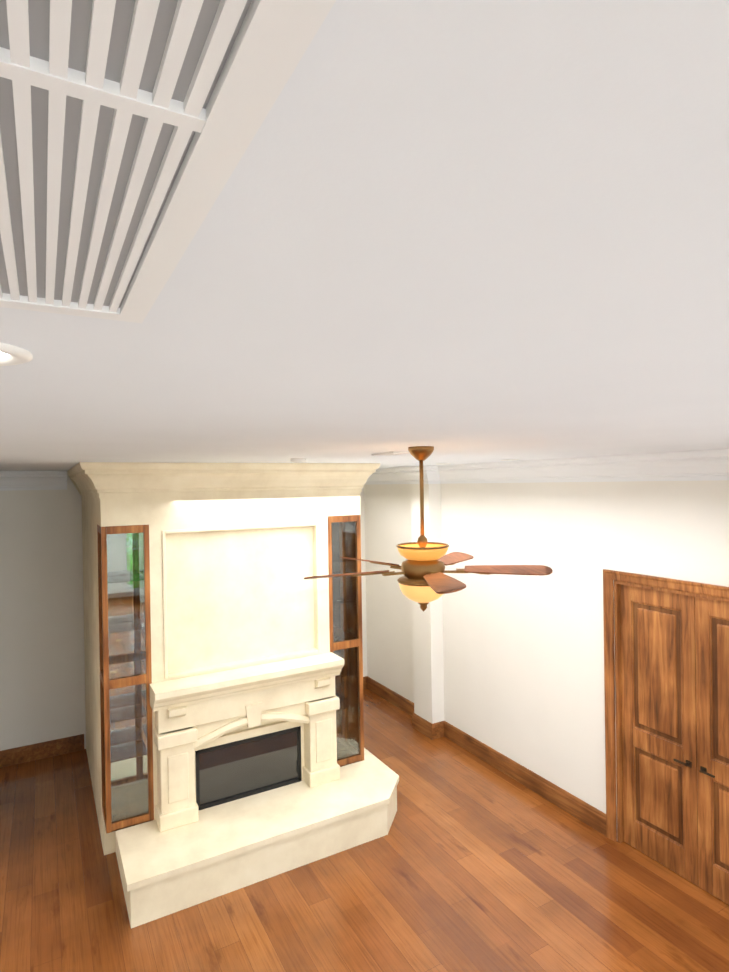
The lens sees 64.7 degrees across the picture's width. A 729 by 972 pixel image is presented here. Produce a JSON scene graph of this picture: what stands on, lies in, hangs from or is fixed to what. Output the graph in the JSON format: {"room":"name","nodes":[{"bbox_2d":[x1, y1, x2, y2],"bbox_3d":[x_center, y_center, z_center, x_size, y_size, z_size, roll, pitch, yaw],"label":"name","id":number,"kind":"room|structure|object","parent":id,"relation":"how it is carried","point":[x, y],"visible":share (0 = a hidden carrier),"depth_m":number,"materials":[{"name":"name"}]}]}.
{"room":"living room","nodes":[
{"label":"living room","id":0,"kind":"room"},
{"bbox_2d":[0,474,366,750],"bbox_3d":[-2.401,1.544,8.312,5.840,3.720,0.200,-1,0,-29],"label":"wall","id":1,"kind":"structure","parent":0,"point":[42,680],"depth_m":7.27,"materials":[{"name":"paint"}]},
{"bbox_2d":[363,676,366,688],"bbox_3d":[-0.657,3.272,9.153,1.569,0.200,0.022,-1,0,-29],"label":"baseboard","id":2,"kind":"structure","parent":1,"relation":"attached to","point":[364,678],"depth_m":9.52,"materials":[{"name":"brown wood"}]},
{"bbox_2d":[0,689,728,971],"bbox_3d":[-0.443,3.459,0.518,10.100,0.100,15.700,-1,0,-29],"label":"floor","id":3,"kind":"structure","parent":0,"point":[470,862],"depth_m":4.72,"materials":[{"name":"brown wood"}]},
{"bbox_2d":[82,492,398,927],"bbox_3d":[-1.584,1.590,6.593,2.745,3.617,3.592,-1,0,-29],"label":"fireplace","id":4,"kind":"object","parent":3,"relation":"on","point":[227,751],"visible":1,"depth_m":5.51,"materials":[{"name":"stone"}]},
{"bbox_2d":[99,462,366,497],"bbox_3d":[-1.146,-0.067,5.601,2.580,0.310,0.165,-1,0,-29],"label":"crown molding","id":5,"kind":"structure","parent":4,"relation":"attached to","point":[115,479],"depth_m":5.50,"materials":[{"name":"stone"}]},
{"bbox_2d":[0,0,728,470],"bbox_3d":[1.357,-0.294,1.542,5.440,0.100,15.300,-1,0,-29],"label":"ceiling","id":6,"kind":"structure","parent":0,"point":[452,232],"depth_m":0.59,"materials":[{"name":"paint"}]},
{"bbox_2d":[0,342,32,365],"bbox_3d":[-0.613,-0.205,0.885,0.176,0.010,0.176,-1,0,-29],"label":"recessed light","id":7,"kind":"object","parent":6,"relation":"in","point":[10,355],"visible":1,"depth_m":0.90,"materials":[{"name":"white plastic"}]},
{"bbox_2d":[0,0,335,322],"bbox_3d":[-0.199,-0.208,0.269,0.300,0.012,0.860,-1,0,-29],"label":"ceiling vent","id":8,"kind":"object","parent":6,"relation":"in","point":[129,129],"visible":1,"depth_m":0.33,"materials":[{"name":"white metal"}]},
{"bbox_2d":[291,458,305,462],"bbox_3d":[-0.549,-0.210,4.784,0.130,0.038,0.130,-1,0,-29],"label":"smoke detector","id":9,"kind":"object","parent":6,"relation":"attached to","point":[298,460],"visible":1,"depth_m":4.73,"materials":[{"name":"white plastic"}]},
{"bbox_2d":[372,451,409,455],"bbox_3d":[0.194,-0.232,4.111,0.160,0.012,0.300,-1,0,-29],"label":"ceiling vent","id":10,"kind":"object","parent":6,"relation":"in","point":[391,453],"visible":1,"depth_m":4.04,"materials":[{"name":"white metal"}]},
{"bbox_2d":[304,446,551,611],"bbox_3d":[0.303,0.265,3.493,1.410,1.001,1.434,-1,0,-29],"label":"fan","id":11,"kind":"object","parent":6,"relation":"hanging from","point":[423,581],"visible":1,"depth_m":3.40,"materials":[{"name":"brown wood"}]},
{"bbox_2d":[411,484,443,723],"bbox_3d":[0.858,1.545,7.856,0.200,3.620,0.420,-1,0,-29],"label":"column","id":12,"kind":"structure","parent":0,"point":[428,664],"depth_m":7.70,"materials":[{"name":"paint"}]},
{"bbox_2d":[0,449,728,497],"bbox_3d":[1.360,-0.088,1.542,5.438,0.311,15.298,-1,0,-29],"label":"crown molding","id":13,"kind":"structure","parent":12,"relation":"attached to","point":[704,465],"depth_m":5.84,"materials":[{"name":"white"}]},
{"bbox_2d":[411,712,434,739],"bbox_3d":[0.787,3.255,7.808,0.022,0.200,0.466,-1,0,-29],"label":"baseboard","id":14,"kind":"structure","parent":12,"relation":"attached to","point":[420,724],"depth_m":7.77,"materials":[{"name":"brown wood"}]},
{"bbox_2d":[364,480,728,813],"bbox_3d":[3.797,1.521,3.015,0.200,3.620,15.500,-1,0,-29],"label":"wall","id":15,"kind":"structure","parent":0,"point":[523,660],"depth_m":6.23,"materials":[{"name":"paint"}]},
{"bbox_2d":[367,676,413,715],"bbox_3d":[0.448,3.256,8.823,0.022,0.200,1.678,-1,0,-29],"label":"baseboard","id":16,"kind":"structure","parent":15,"relation":"attached to","point":[387,694],"depth_m":8.88,"materials":[{"name":"brown wood"}]},
{"bbox_2d":[439,721,605,835],"bbox_3d":[1.689,3.247,6.606,0.022,0.200,2.559,-1,0,-29],"label":"baseboard","id":17,"kind":"structure","parent":15,"relation":"attached to","point":[580,809],"depth_m":6.34,"materials":[{"name":"brown wood"}]},
{"bbox_2d":[603,569,728,904],"bbox_3d":[2.790,2.063,4.798,0.229,2.552,1.664,-1,0,-29],"label":"french door","id":18,"kind":"structure","parent":15,"relation":"in","point":[666,680],"depth_m":4.98,"materials":[{"name":"brown wood"}]},
{"bbox_3d":[-1.075,1.560,0.172,0.200,3.720,15.300,-1,0,-29],"label":"wall","id":19,"kind":"structure","parent":0,"visible":0},
{"bbox_2d":[0,734,83,767],"bbox_3d":[-4.156,3.336,7.194,1.170,0.200,0.022,-1,0,-29],"label":"baseboard","id":20,"kind":"structure","parent":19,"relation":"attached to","point":[32,752],"depth_m":7.22,"materials":[{"name":"brown wood"}]}
]}

